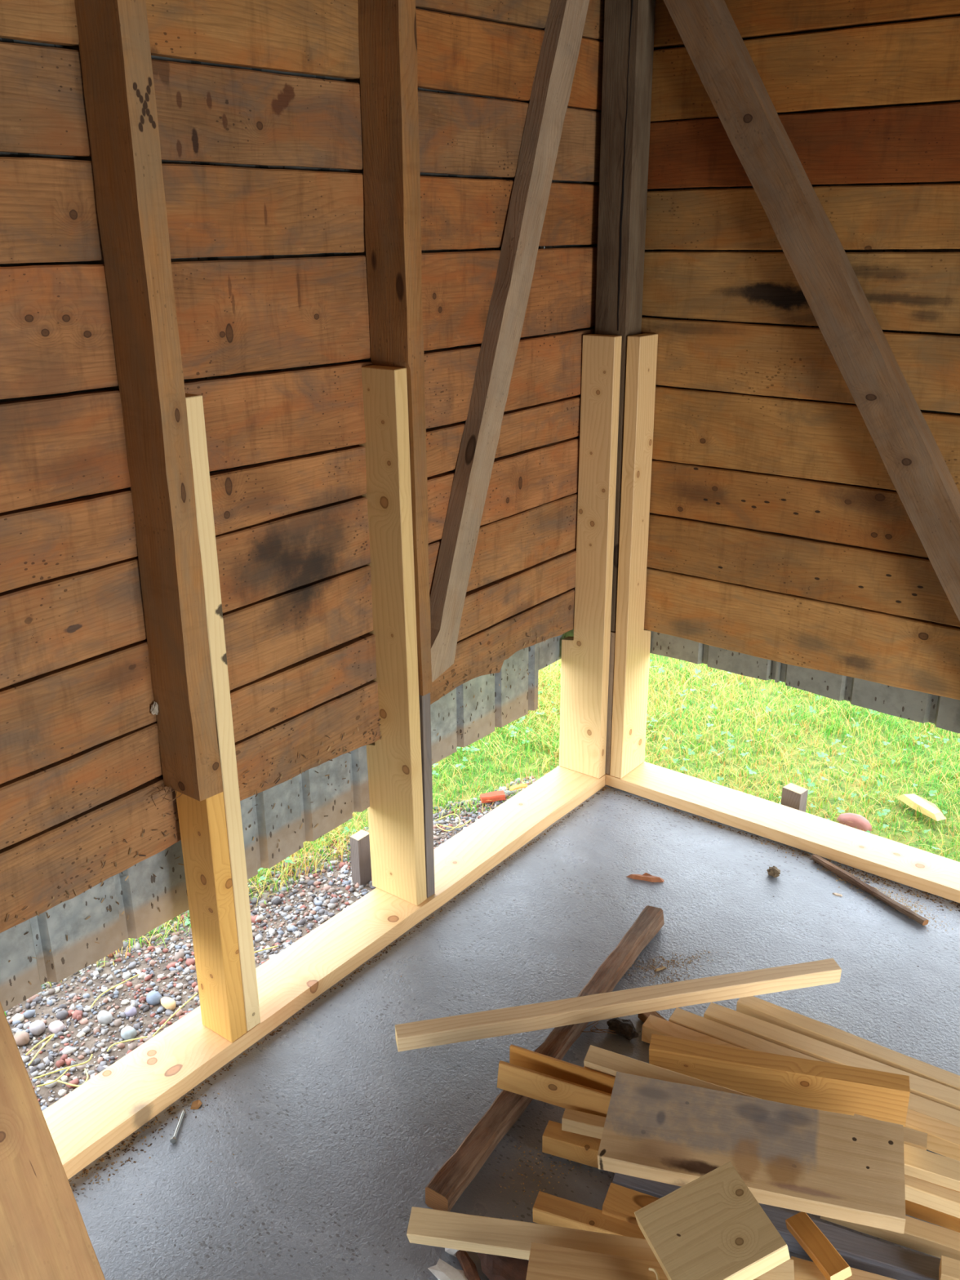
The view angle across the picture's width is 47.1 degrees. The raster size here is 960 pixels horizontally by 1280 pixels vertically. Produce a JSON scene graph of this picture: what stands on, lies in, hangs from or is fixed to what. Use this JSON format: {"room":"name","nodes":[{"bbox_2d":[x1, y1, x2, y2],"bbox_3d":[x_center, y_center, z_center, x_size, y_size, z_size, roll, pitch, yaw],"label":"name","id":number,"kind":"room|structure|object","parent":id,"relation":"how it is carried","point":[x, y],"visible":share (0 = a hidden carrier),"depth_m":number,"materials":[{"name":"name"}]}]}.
{"room":"wooden shed interior","nodes":[
{"label":"wooden shed interior","id":0,"kind":"room"},
{"bbox_2d":[0,0,604,1011],"bbox_3d":[-1.050,-0.362,1.292,0.073,2.459,4.650,15,25,35],"label":"wall","id":1,"kind":"structure","parent":0,"point":[258,102],"depth_m":2.09,"materials":[{"name":"brown wood"}]},
{"bbox_2d":[5,604,563,1001],"bbox_3d":[-0.357,0.275,2.480,0.051,0.354,1.908,15,25,35],"label":"wood slivers","id":2,"kind":"object","parent":1,"relation":"attached to","point":[318,762],"visible":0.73,"depth_m":2.39,"materials":[{"name":"brown wood"}]},
{"bbox_2d":[430,0,589,682],"bbox_3d":[0.051,-0.775,2.589,0.046,1.674,0.755,15,25,35],"label":"diagonal brace","id":3,"kind":"object","parent":1,"relation":"attached to","point":[553,81],"visible":0.91,"depth_m":2.59,"materials":[{"name":"brown wood"}]},
{"bbox_2d":[67,784,959,1279],"bbox_3d":[0.523,1.482,0.794,3.900,0.140,4.565,15,25,35],"label":"floor","id":4,"kind":"structure","parent":0,"point":[352,1130],"depth_m":2.31,"materials":[{"name":"concrete"}]},
{"bbox_2d":[0,1001,105,1279],"bbox_3d":[-0.805,0.670,1.694,0.408,0.787,0.192,17,27,39],"label":"leaning board","id":5,"kind":"object","parent":4,"relation":"on","point":[44,1235],"visible":1,"depth_m":1.73,"materials":[{"name":"brown wood"}]},
{"bbox_2d":[169,1109,185,1143],"bbox_3d":[-0.572,0.921,2.090,0.011,0.012,0.076,0,21,1],"label":"nail","id":6,"kind":"object","parent":4,"relation":"on","point":[173,1140],"visible":1,"depth_m":2.08,"materials":[{"name":"metal"}]},
{"bbox_2d":[190,1099,202,1109],"bbox_3d":[-0.553,0.903,2.144,0.022,0.007,0.026,15,25,35],"label":"dry leaf","id":7,"kind":"object","parent":4,"relation":"on","point":[196,1104],"visible":1,"depth_m":2.14,"materials":[{"name":"brown plant"}]},
{"bbox_2d":[41,765,605,1179],"bbox_3d":[-0.932,1.001,1.847,0.147,0.038,4.446,15,25,35],"label":"plate","id":8,"kind":"object","parent":4,"relation":"on","point":[86,1122],"visible":0.87,"depth_m":2.45,"materials":[{"name":"brown wood"}]},
{"bbox_2d":[175,790,246,1042],"bbox_3d":[-0.533,0.544,2.195,0.094,0.566,0.041,15,25,35],"label":"stud","id":9,"kind":"object","parent":8,"relation":"on","point":[202,824],"visible":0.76,"depth_m":2.17,"materials":[{"name":"brown wood"}]},
{"bbox_2d":[74,0,222,801],"bbox_3d":[-0.549,-0.699,1.724,0.105,2.098,0.059,15,25,35],"label":"post","id":10,"kind":"object","parent":9,"relation":"on","point":[114,44],"visible":1,"depth_m":1.80,"materials":[{"name":"brown wood"}]},
{"bbox_2d":[150,701,158,715],"bbox_3d":[-0.601,0.127,2.035,0.011,0.027,0.012,15,25,35],"label":"cocoon","id":11,"kind":"object","parent":10,"relation":"attached to","point":[154,708],"visible":1,"depth_m":2.03,"materials":[{"name":"fabric"}]},
{"bbox_2d":[148,785,182,805],"bbox_3d":[-0.591,0.287,2.075,0.062,0.019,0.072,-3,21,-6],"label":"bast fibres","id":12,"kind":"object","parent":10,"relation":"attached to","point":[163,787],"visible":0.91,"depth_m":2.07,"materials":[{"name":"brown plant"}]},
{"bbox_2d":[185,393,260,1031],"bbox_3d":[-0.514,0.190,2.097,0.100,1.298,0.037,15,25,35],"label":"stud","id":13,"kind":"object","parent":8,"relation":"on","point":[194,403],"visible":0.44,"depth_m":2.03,"materials":[{"name":"brown wood"}]},
{"bbox_2d":[359,364,426,905],"bbox_3d":[-0.212,0.031,2.525,0.152,1.290,0.057,15,25,35],"label":"stud","id":14,"kind":"object","parent":8,"relation":"on","point":[395,811],"visible":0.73,"depth_m":2.48,"materials":[{"name":"brown wood"}]},
{"bbox_2d":[418,692,435,897],"bbox_3d":[-0.156,0.371,2.671,0.085,0.552,0.027,15,25,35],"label":"block","id":15,"kind":"object","parent":8,"relation":"on","point":[424,700],"visible":0.42,"depth_m":2.63,"materials":[{"name":"grey wood"}]},
{"bbox_2d":[357,0,432,695],"bbox_3d":[-0.174,-0.870,2.189,0.103,2.108,0.055,15,25,35],"label":"post","id":16,"kind":"object","parent":15,"relation":"on","point":[388,37],"visible":0.67,"depth_m":2.18,"materials":[{"name":"brown wood"}]},
{"bbox_2d":[559,333,622,778],"bbox_3d":[0.308,-0.205,3.145,0.145,1.290,0.036,15,25,35],"label":"stud","id":17,"kind":"object","parent":8,"relation":"on","point":[585,655],"visible":1,"depth_m":3.12,"materials":[{"name":"brown wood"}]},
{"bbox_2d":[604,631,615,774],"bbox_3d":[0.379,0.176,3.307,0.082,0.458,0.067,15,25,35],"label":"block","id":18,"kind":"object","parent":8,"relation":"on","point":[612,642],"visible":0.22,"depth_m":3.26,"materials":[{"name":"brown wood"}]},
{"bbox_2d":[595,0,655,631],"bbox_3d":[0.370,-1.075,2.853,0.102,2.200,0.092,15,25,35],"label":"post","id":19,"kind":"object","parent":18,"relation":"on","point":[628,24],"visible":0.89,"depth_m":2.78,"materials":[{"name":"brown wood"}]},
{"bbox_2d":[427,1258,467,1279],"bbox_3d":[-0.036,1.033,1.769,0.106,0.019,0.053,15,25,35],"label":"crumpled paper","id":20,"kind":"object","parent":4,"relation":"on","point":[442,1270],"visible":1,"depth_m":1.78,"materials":[{"name":"white paper"}]},
{"bbox_2d":[444,1248,458,1257],"bbox_3d":[-0.044,1.007,1.834,0.033,0.030,0.039,-5,21,-11],"label":"crumpled paper","id":21,"kind":"object","parent":4,"relation":"on","point":[451,1251],"visible":0.26,"depth_m":1.82,"materials":[{"name":"white paper"}]},
{"bbox_2d":[455,1249,480,1279],"bbox_3d":[-0.015,1.029,1.783,0.036,0.030,0.218,-12,24,-29],"label":"strip","id":22,"kind":"object","parent":4,"relation":"on","point":[469,1268],"visible":0.44,"depth_m":1.79,"materials":[{"name":"brown wood"}]},
{"bbox_2d":[476,1252,528,1279],"bbox_3d":[0.056,1.020,1.768,0.158,0.050,0.066,15,25,35],"label":"dark offcut","id":23,"kind":"object","parent":4,"relation":"on","point":[495,1267],"visible":0.56,"depth_m":1.76,"materials":[{"name":"brown wood"}]},
{"bbox_2d":[406,1206,794,1279],"bbox_3d":[0.182,0.961,1.734,0.601,0.066,0.054,4,21,10],"label":"batten","id":24,"kind":"object","parent":23,"relation":"on","point":[426,1226],"visible":0.53,"depth_m":1.75,"materials":[{"name":"brown wood"}]},
{"bbox_2d":[69,786,959,1253],"bbox_3d":[0.603,1.355,0.927,3.492,0.004,3.868,15,25,35],"label":"crumbs","id":25,"kind":"object","parent":4,"relation":"on","point":[102,1159],"visible":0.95,"depth_m":2.53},
{"bbox_2d":[425,905,664,1211],"bbox_3d":[0.177,0.820,2.293,0.053,0.053,0.975,12,24,29],"label":"wooden beam","id":26,"kind":"structure","parent":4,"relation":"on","point":[451,1180],"depth_m":2.08,"materials":[{"name":"brown wood"}]},
{"bbox_2d":[395,958,841,1052],"bbox_3d":[0.304,0.763,2.314,0.966,0.048,0.042,-4,21,-11],"label":"batten","id":27,"kind":"object","parent":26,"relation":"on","point":[599,1006],"visible":1,"depth_m":2.30,"materials":[{"name":"brown wood"}]},
{"bbox_2d":[542,1120,615,1173],"bbox_3d":[0.215,0.926,1.995,0.200,0.041,0.043,7,21,19],"label":"batten","id":28,"kind":"object","parent":4,"relation":"on","point":[580,1148],"visible":0.46,"depth_m":2.00,"materials":[{"name":"brown wood"}]},
{"bbox_2d":[561,1108,605,1138],"bbox_3d":[0.248,0.885,1.982,0.200,0.029,0.029,6,22,17],"label":"batten","id":29,"kind":"object","parent":28,"relation":"on","point":[580,1122],"visible":0.39,"depth_m":1.99,"materials":[{"name":"brown wood"}]},
{"bbox_2d":[497,1060,611,1117],"bbox_3d":[0.199,0.845,2.017,0.352,0.072,0.014,7,22,19],"label":"board","id":30,"kind":"object","parent":29,"relation":"on","point":[517,1079],"visible":0.58,"depth_m":2.03,"materials":[{"name":"brown wood"}]},
{"bbox_2d":[533,1191,645,1239],"bbox_3d":[0.217,0.980,1.831,0.260,0.037,0.039,7,22,20],"label":"offcut","id":31,"kind":"object","parent":4,"relation":"on","point":[548,1209],"visible":0.52,"depth_m":1.84,"materials":[{"name":"brown wood"}]},
{"bbox_2d":[582,1017,638,1039],"bbox_3d":[0.277,0.816,2.332,0.119,0.037,0.059,4,21,12],"label":"clump","id":32,"kind":"object","parent":4,"relation":"on","point":[625,1028],"visible":0.96,"depth_m":2.32,"materials":[{"name":"brown soil"}]},
{"bbox_2d":[601,1182,659,1225],"bbox_3d":[0.306,0.966,1.829,0.200,0.040,0.054,9,23,20],"label":"offcut","id":33,"kind":"object","parent":4,"relation":"on","point":[620,1202],"visible":0.28,"depth_m":1.84,"materials":[{"name":"brown wood"}]},
{"bbox_2d":[626,872,663,882],"bbox_3d":[0.431,0.618,2.878,0.098,0.013,0.022,6,22,16],"label":"wood splinter","id":34,"kind":"object","parent":4,"relation":"on","point":[646,877],"visible":1,"depth_m":2.87,"materials":[{"name":"brown wood"}]},
{"bbox_2d":[638,1011,666,1022],"bbox_3d":[0.371,0.811,2.348,0.031,0.024,0.070,-13,24,-30],"label":"offcut","id":35,"kind":"object","parent":4,"relation":"on","point":[642,1016],"visible":0.26,"depth_m":2.35,"materials":[{"name":"brown wood"}]},
{"bbox_2d":[653,965,666,971],"bbox_3d":[0.413,0.754,2.528,0.032,0.005,0.005,-10,23,-24],"label":"wood splinter","id":36,"kind":"object","parent":4,"relation":"on","point":[663,966],"visible":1,"depth_m":2.53,"materials":[{"name":"brown wood"}]},
{"bbox_2d":[495,853,952,1217],"bbox_3d":[0.652,0.828,2.330,0.832,0.002,1.469,10,23,26],"label":"sawdust","id":37,"kind":"object","parent":4,"relation":"on","point":[808,854],"visible":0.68,"depth_m":2.55},
{"bbox_2d":[766,865,780,877],"bbox_3d":[0.773,0.605,2.889,0.037,0.029,0.038,15,25,35],"label":"clump","id":38,"kind":"object","parent":4,"relation":"on","point":[773,871],"visible":1,"depth_m":2.88,"materials":[{"name":"brown soil"}]},
{"bbox_2d":[612,1173,940,1279],"bbox_3d":[0.487,0.987,1.855,0.534,0.041,0.048,8,22,21],"label":"board","id":39,"kind":"object","parent":4,"relation":"on","point":[861,1252],"visible":0.44,"depth_m":1.79,"materials":[{"name":"wood"}]},
{"bbox_2d":[605,761,959,902],"bbox_3d":[1.887,0.795,2.341,3.701,0.034,0.148,15,25,35],"label":"plate","id":40,"kind":"object","parent":4,"relation":"on","point":[898,862],"visible":0.94,"depth_m":3.04,"materials":[{"name":"beige wood"}]},
{"bbox_2d":[609,333,657,778],"bbox_3d":[0.449,-0.209,3.153,0.040,1.288,0.145,15,25,35],"label":"stud","id":41,"kind":"object","parent":40,"relation":"on","point":[633,642],"visible":0.99,"depth_m":3.10,"materials":[{"name":"brown wood"}]},
{"bbox_2d":[641,1014,959,1160],"bbox_3d":[0.639,0.873,2.149,0.678,0.040,0.046,12,24,29],"label":"batten","id":42,"kind":"object","parent":4,"relation":"on","point":[943,1138],"visible":0.28,"depth_m":2.04,"materials":[{"name":"brown wood"}]},
{"bbox_2d":[648,1033,910,1126],"bbox_3d":[0.556,0.828,2.078,0.471,0.114,0.053,6,21,16],"label":"plank","id":43,"kind":"object","parent":42,"relation":"on","point":[881,1095],"visible":0.82,"depth_m":2.05,"materials":[{"name":"orange wood"}]},
{"bbox_2d":[791,1256,813,1262],"bbox_3d":[0.595,1.031,1.749,0.200,0.031,0.035,6,22,18],"label":"offcut","id":44,"kind":"object","parent":4,"relation":"on","point":[793,1257],"visible":0.16,"depth_m":1.78,"materials":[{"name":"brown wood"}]},
{"bbox_2d":[790,1257,826,1279],"bbox_3d":[0.460,1.002,1.705,0.162,0.044,0.091,6,22,17],"label":"plank","id":45,"kind":"object","parent":44,"relation":"on","point":[803,1270],"visible":0.23,"depth_m":1.71,"materials":[{"name":"brown wood"}]},
{"bbox_2d":[525,1242,759,1279],"bbox_3d":[0.244,0.967,1.633,0.351,0.052,0.082,3,21,9],"label":"plank","id":46,"kind":"object","parent":45,"relation":"on","point":[546,1262],"visible":0.78,"depth_m":1.65,"materials":[{"name":"brown wood"}]},
{"bbox_2d":[648,1267,659,1279],"bbox_3d":[0.253,0.942,1.617,0.020,0.013,0.051,6,22,17],"label":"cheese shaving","id":47,"kind":"object","parent":46,"relation":"on","point":[650,1268],"visible":1,"depth_m":1.63,"materials":[{"name":"beige wood"}]},
{"bbox_2d":[634,1161,790,1279],"bbox_3d":[0.344,0.891,1.649,0.173,0.084,0.160,-7,22,-18],"label":"offcut","id":48,"kind":"object","parent":46,"relation":"on","point":[711,1227],"visible":1,"depth_m":1.64,"materials":[{"name":"brown wood"}]},
{"bbox_2d":[785,1211,852,1279],"bbox_3d":[0.532,0.956,1.735,0.040,0.038,0.121,-7,22,-18],"label":"offcut","id":49,"kind":"object","parent":45,"relation":"on","point":[829,1262],"visible":0.98,"depth_m":1.72,"materials":[{"name":"orange wood"}]},
{"bbox_2d":[844,1266,896,1279],"bbox_3d":[0.657,1.020,1.655,0.252,0.053,0.091,8,22,21],"label":"plank","id":50,"kind":"object","parent":44,"relation":"on","point":[857,1274],"visible":0.6,"depth_m":1.71,"materials":[{"name":"brown wood"}]},
{"bbox_2d":[668,1007,959,1127],"bbox_3d":[0.672,0.862,2.182,0.620,0.039,0.046,12,25,29],"label":"batten","id":51,"kind":"object","parent":4,"relation":"on","point":[681,1017],"visible":0.34,"depth_m":2.24,"materials":[{"name":"brown wood"}]},
{"bbox_2d":[703,1002,959,1111],"bbox_3d":[0.732,0.852,2.207,0.580,0.040,0.045,12,24,29],"label":"batten","id":52,"kind":"object","parent":4,"relation":"on","point":[922,1087],"visible":0.62,"depth_m":2.22,"materials":[{"name":"brown wood"}]},
{"bbox_2d":[831,893,842,896],"bbox_3d":[0.909,0.647,2.804,0.025,0.003,0.011,15,25,35],"label":"wood splinter","id":53,"kind":"object","parent":4,"relation":"on","point":[834,894],"visible":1,"depth_m":2.80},
{"bbox_2d":[736,995,959,1090],"bbox_3d":[0.789,0.840,2.236,0.550,0.037,0.039,13,26,32],"label":"batten","id":54,"kind":"object","parent":4,"relation":"on","point":[751,1006],"visible":0.69,"depth_m":2.26,"materials":[{"name":"brown wood"}]},
{"bbox_2d":[811,854,928,925],"bbox_3d":[0.988,0.634,2.813,0.027,0.020,0.352,-13,24,-30],"label":"stick","id":55,"kind":"object","parent":4,"relation":"on","point":[843,874],"visible":1,"depth_m":2.80,"materials":[{"name":"brown wood"}]},
{"bbox_2d":[820,1215,959,1260],"bbox_3d":[0.698,0.979,1.829,0.250,0.032,0.037,9,24,22],"label":"batten","id":56,"kind":"object","parent":4,"relation":"on","point":[936,1241],"visible":0.5,"depth_m":1.81,"materials":[{"name":"brown wood"}]},
{"bbox_2d":[905,1177,959,1232],"bbox_3d":[0.714,0.939,1.875,0.250,0.091,0.039,9,23,24],"label":"plank","id":57,"kind":"object","parent":4,"relation":"on","point":[912,1209],"visible":0.23,"depth_m":1.86,"materials":[{"name":"orange wood"}]},
{"bbox_2d":[583,1066,959,1218],"bbox_3d":[0.502,0.872,1.922,0.690,0.031,0.028,10,22,23],"label":"batten","id":58,"kind":"object","parent":57,"relation":"on","point":[932,1196],"visible":0.19,"depth_m":1.81,"materials":[{"name":"brown wood"}]},
{"bbox_2d":[509,1044,615,1093],"bbox_3d":[0.217,0.835,2.039,0.350,0.086,0.008,9,22,23],"label":"board","id":59,"kind":"object","parent":58,"relation":"on","point":[522,1057],"visible":0.23,"depth_m":2.06,"materials":[{"name":"orange wood"}]},
{"bbox_2d":[583,1044,959,1191],"bbox_3d":[0.505,0.829,1.918,0.675,0.038,0.044,9,23,24],"label":"batten","id":60,"kind":"object","parent":58,"relation":"on","point":[942,1171],"visible":0.38,"depth_m":1.96,"materials":[{"name":"brown wood"}]},
{"bbox_2d":[597,1071,906,1234],"bbox_3d":[0.449,0.844,1.832,0.480,0.083,0.175,6,22,16],"label":"board","id":61,"kind":"object","parent":60,"relation":"on","point":[845,1167],"visible":0.91,"depth_m":1.81,"materials":[{"name":"brown wood"}]},
{"bbox_2d":[853,1113,927,1151],"bbox_3d":[0.707,0.860,1.904,0.120,0.034,0.037,7,22,21],"label":"offcut","id":62,"kind":"object","parent":57,"relation":"on","point":[912,1137],"visible":0.3,"depth_m":1.88,"materials":[{"name":"brown wood"}]},
{"bbox_2d":[938,1255,959,1279],"bbox_3d":[0.841,1.014,1.694,0.250,0.039,0.038,7,22,21],"label":"batten","id":63,"kind":"object","parent":4,"relation":"on","point":[949,1268],"visible":1,"depth_m":1.72,"materials":[{"name":"brown wood"}]},
{"bbox_2d":[640,0,959,733],"bbox_3d":[1.883,-0.670,1.890,3.905,2.338,0.076,15,25,35],"label":"wall","id":64,"kind":"structure","parent":0,"point":[783,544],"depth_m":2.75,"materials":[{"name":"brown wood"}]},
{"bbox_2d":[663,0,959,622],"bbox_3d":[0.940,-0.633,2.575,1.295,1.958,0.077,15,25,35],"label":"diagonal brace","id":65,"kind":"object","parent":64,"relation":"attached to","point":[914,463],"visible":1,"depth_m":2.56,"materials":[{"name":"brown wood"}]},
{"label":"outside","id":66,"kind":"structure","parent":0,"visible":0},
{"bbox_2d":[5,653,959,1107],"bbox_3d":[0.381,0.524,3.388,50.000,0.001,50.000,15,25,35],"label":"ground","id":67,"kind":"structure","parent":66,"point":[44,1091],"depth_m":3.53,"materials":[{"name":"plant"}]},
{"bbox_2d":[4,775,538,1111],"bbox_3d":[-0.728,0.770,2.742,0.619,0.032,2.571,15,25,35],"label":"gravel","id":68,"kind":"object","parent":67,"relation":"on","point":[76,1013],"visible":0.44,"depth_m":2.67,"materials":[{"name":"grey gravel"}]},
{"bbox_2d":[13,1031,29,1046],"bbox_3d":[-1.013,0.880,2.434,0.042,0.032,0.032,15,25,35],"label":"stone","id":69,"kind":"object","parent":68,"relation":"on","point":[21,1037],"visible":0.94,"depth_m":2.42,"materials":[{"name":"beige stone"}]},
{"bbox_2d":[28,1019,45,1035],"bbox_3d":[-0.992,0.868,2.466,0.038,0.032,0.034,15,25,35],"label":"stone","id":70,"kind":"object","parent":68,"relation":"on","point":[37,1028],"visible":1,"depth_m":2.46,"materials":[{"name":"grey stone"}]},
{"bbox_2d":[25,1033,54,1065],"bbox_3d":[-0.963,0.887,2.393,0.028,0.010,0.106,3,21,8],"label":"straw","id":71,"kind":"object","parent":68,"relation":"on","point":[51,1036],"visible":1,"depth_m":2.40,"materials":[{"name":"yellow plant"}]},
{"bbox_2d":[36,1066,71,1087],"bbox_3d":[-0.892,0.918,2.309,0.012,0.010,0.078,15,25,35],"label":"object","id":72,"kind":"object","parent":68,"relation":"on","point":[68,1068],"visible":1,"depth_m":2.31,"materials":[{"name":"yellow plant"}]},
{"bbox_2d":[48,1020,64,1033],"bbox_3d":[-0.951,0.869,2.472,0.039,0.022,0.031,15,25,35],"label":"stone","id":73,"kind":"object","parent":68,"relation":"on","point":[55,1027],"visible":1,"depth_m":2.46,"materials":[{"name":"grey stone"}]},
{"bbox_2d":[34,1053,93,1079],"bbox_3d":[-0.880,0.908,2.336,0.122,0.010,0.011,-15,25,-33],"label":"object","id":74,"kind":"object","parent":68,"relation":"on","point":[89,1060],"visible":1,"depth_m":2.33,"materials":[{"name":"yellow plant"}]},
{"bbox_2d":[57,1068,88,1086],"bbox_3d":[-0.848,0.921,2.302,0.060,0.010,0.042,-15,25,-33],"label":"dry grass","id":75,"kind":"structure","parent":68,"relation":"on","point":[85,1069],"depth_m":2.30,"materials":[{"name":"yellow plant"}]},
{"bbox_2d":[97,1009,112,1023],"bbox_3d":[-0.850,0.857,2.497,0.043,0.029,0.031,15,25,35],"label":"stone","id":76,"kind":"object","parent":68,"relation":"on","point":[104,1016],"visible":1,"depth_m":2.49,"materials":[{"name":"grey stone"}]},
{"bbox_2d":[90,973,138,1008],"bbox_3d":[-0.857,0.817,2.578,0.013,0.010,0.142,12,24,30],"label":"straw","id":77,"kind":"object","parent":68,"relation":"on","point":[138,974],"visible":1,"depth_m":2.58,"materials":[{"name":"yellow plant"}]},
{"bbox_2d":[106,1035,147,1051],"bbox_3d":[-0.773,0.879,2.409,0.087,0.010,0.016,-10,23,-23],"label":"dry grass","id":78,"kind":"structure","parent":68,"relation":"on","point":[111,1046],"depth_m":2.41,"materials":[{"name":"yellow plant"}]},
{"bbox_2d":[120,1026,137,1039],"bbox_3d":[-0.783,0.875,2.451,0.039,0.029,0.031,15,25,35],"label":"stone","id":79,"kind":"object","parent":68,"relation":"on","point":[127,1033],"visible":0.97,"depth_m":2.44,"materials":[{"name":"grey stone"}]},
{"bbox_2d":[124,1005,137,1017],"bbox_3d":[-0.799,0.850,2.521,0.026,0.022,0.028,-7,22,-17],"label":"stone","id":80,"kind":"object","parent":68,"relation":"on","point":[131,1011],"visible":1,"depth_m":2.51,"materials":[{"name":"grey stone"}]},
{"bbox_2d":[146,991,162,1005],"bbox_3d":[-0.757,0.832,2.558,0.039,0.029,0.034,15,25,35],"label":"stone","id":81,"kind":"object","parent":68,"relation":"on","point":[153,997],"visible":1,"depth_m":2.55,"materials":[{"name":"grey stone"}]},
{"bbox_2d":[160,996,175,1010],"bbox_3d":[-0.720,0.839,2.543,0.043,0.025,0.027,15,25,35],"label":"stone","id":82,"kind":"object","parent":68,"relation":"on","point":[167,1002],"visible":1,"depth_m":2.53,"materials":[{"name":"beige stone"}]},
{"bbox_2d":[152,992,197,1036],"bbox_3d":[-0.690,0.847,2.497,0.004,0.010,0.154,9,23,24],"label":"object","id":83,"kind":"object","parent":68,"relation":"on","point":[194,995],"visible":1,"depth_m":2.49,"materials":[{"name":"yellow plant"}]},
{"bbox_2d":[253,945,278,952],"bbox_3d":[-0.527,0.762,2.716,0.062,0.010,0.003,-14,24,-31],"label":"straw","id":84,"kind":"object","parent":68,"relation":"on","point":[276,945],"visible":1,"depth_m":2.71,"materials":[{"name":"beige plant"}]},
{"bbox_2d":[434,813,471,831],"bbox_3d":[-0.087,0.545,3.290,0.100,0.010,0.074,-18,27,-39],"label":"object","id":85,"kind":"object","parent":68,"relation":"on","point":[437,824],"visible":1,"depth_m":3.28,"materials":[{"name":"yellow plant"}]},
{"bbox_2d":[480,790,505,803],"bbox_3d":[0.039,0.487,3.424,0.075,0.026,0.030,-5,21,-13],"label":"shard","id":86,"kind":"object","parent":68,"relation":"on","point":[495,796],"visible":1,"depth_m":3.42},
{"bbox_2d":[509,783,527,791],"bbox_3d":[0.120,0.460,3.458,0.064,0.013,0.031,-5,21,-11],"label":"autumn leaves","id":87,"kind":"object","parent":68,"relation":"on","point":[521,785],"visible":0.95,"depth_m":3.45,"materials":[{"name":"yellow plant"}]},
{"bbox_2d":[4,662,680,1016],"bbox_3d":[-0.822,0.501,3.363,1.748,0.075,3.281,15,25,35],"label":"grass","id":88,"kind":"structure","parent":67,"relation":"on","point":[491,744],"depth_m":3.59,"materials":[{"name":"green plant"}]},
{"bbox_2d":[349,829,372,886],"bbox_3d":[-0.323,0.642,3.015,0.034,0.249,0.050,15,25,35],"label":"stake","id":89,"kind":"object","parent":67,"relation":"on","point":[361,866],"visible":0.48,"depth_m":2.98,"materials":[{"name":"grey wood"}]},
{"bbox_2d":[185,659,959,924],"bbox_3d":[0.922,0.417,3.579,3.836,0.042,3.421,15,25,35],"label":"clover","id":90,"kind":"object","parent":67,"relation":"on","point":[696,671],"visible":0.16,"depth_m":3.71,"materials":[{"name":"plant"}]},
{"bbox_2d":[484,653,959,862],"bbox_3d":[1.718,0.284,3.897,3.292,0.075,2.309,15,25,35],"label":"grass","id":91,"kind":"structure","parent":67,"relation":"on","point":[659,681],"depth_m":3.81,"materials":[{"name":"green plant"}]},
{"bbox_2d":[896,793,946,821],"bbox_3d":[1.333,0.497,3.328,0.050,0.022,0.168,-12,23,-28],"label":"chunk","id":92,"kind":"object","parent":91,"relation":"on","point":[926,807],"visible":1,"depth_m":3.31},
{"bbox_2d":[781,782,808,812],"bbox_3d":[0.919,0.547,3.250,0.042,0.247,0.061,-19,27,-40],"label":"stake","id":93,"kind":"object","parent":67,"relation":"on","point":[793,796],"visible":0.42,"depth_m":3.20,"materials":[{"name":"grey wood"}]},
{"bbox_2d":[836,813,871,832],"bbox_3d":[1.106,0.546,3.258,0.104,0.068,0.065,15,25,35],"label":"stone","id":94,"kind":"object","parent":67,"relation":"on","point":[861,823],"visible":0.72,"depth_m":3.23,"materials":[{"name":"pink stone"}]}
]}

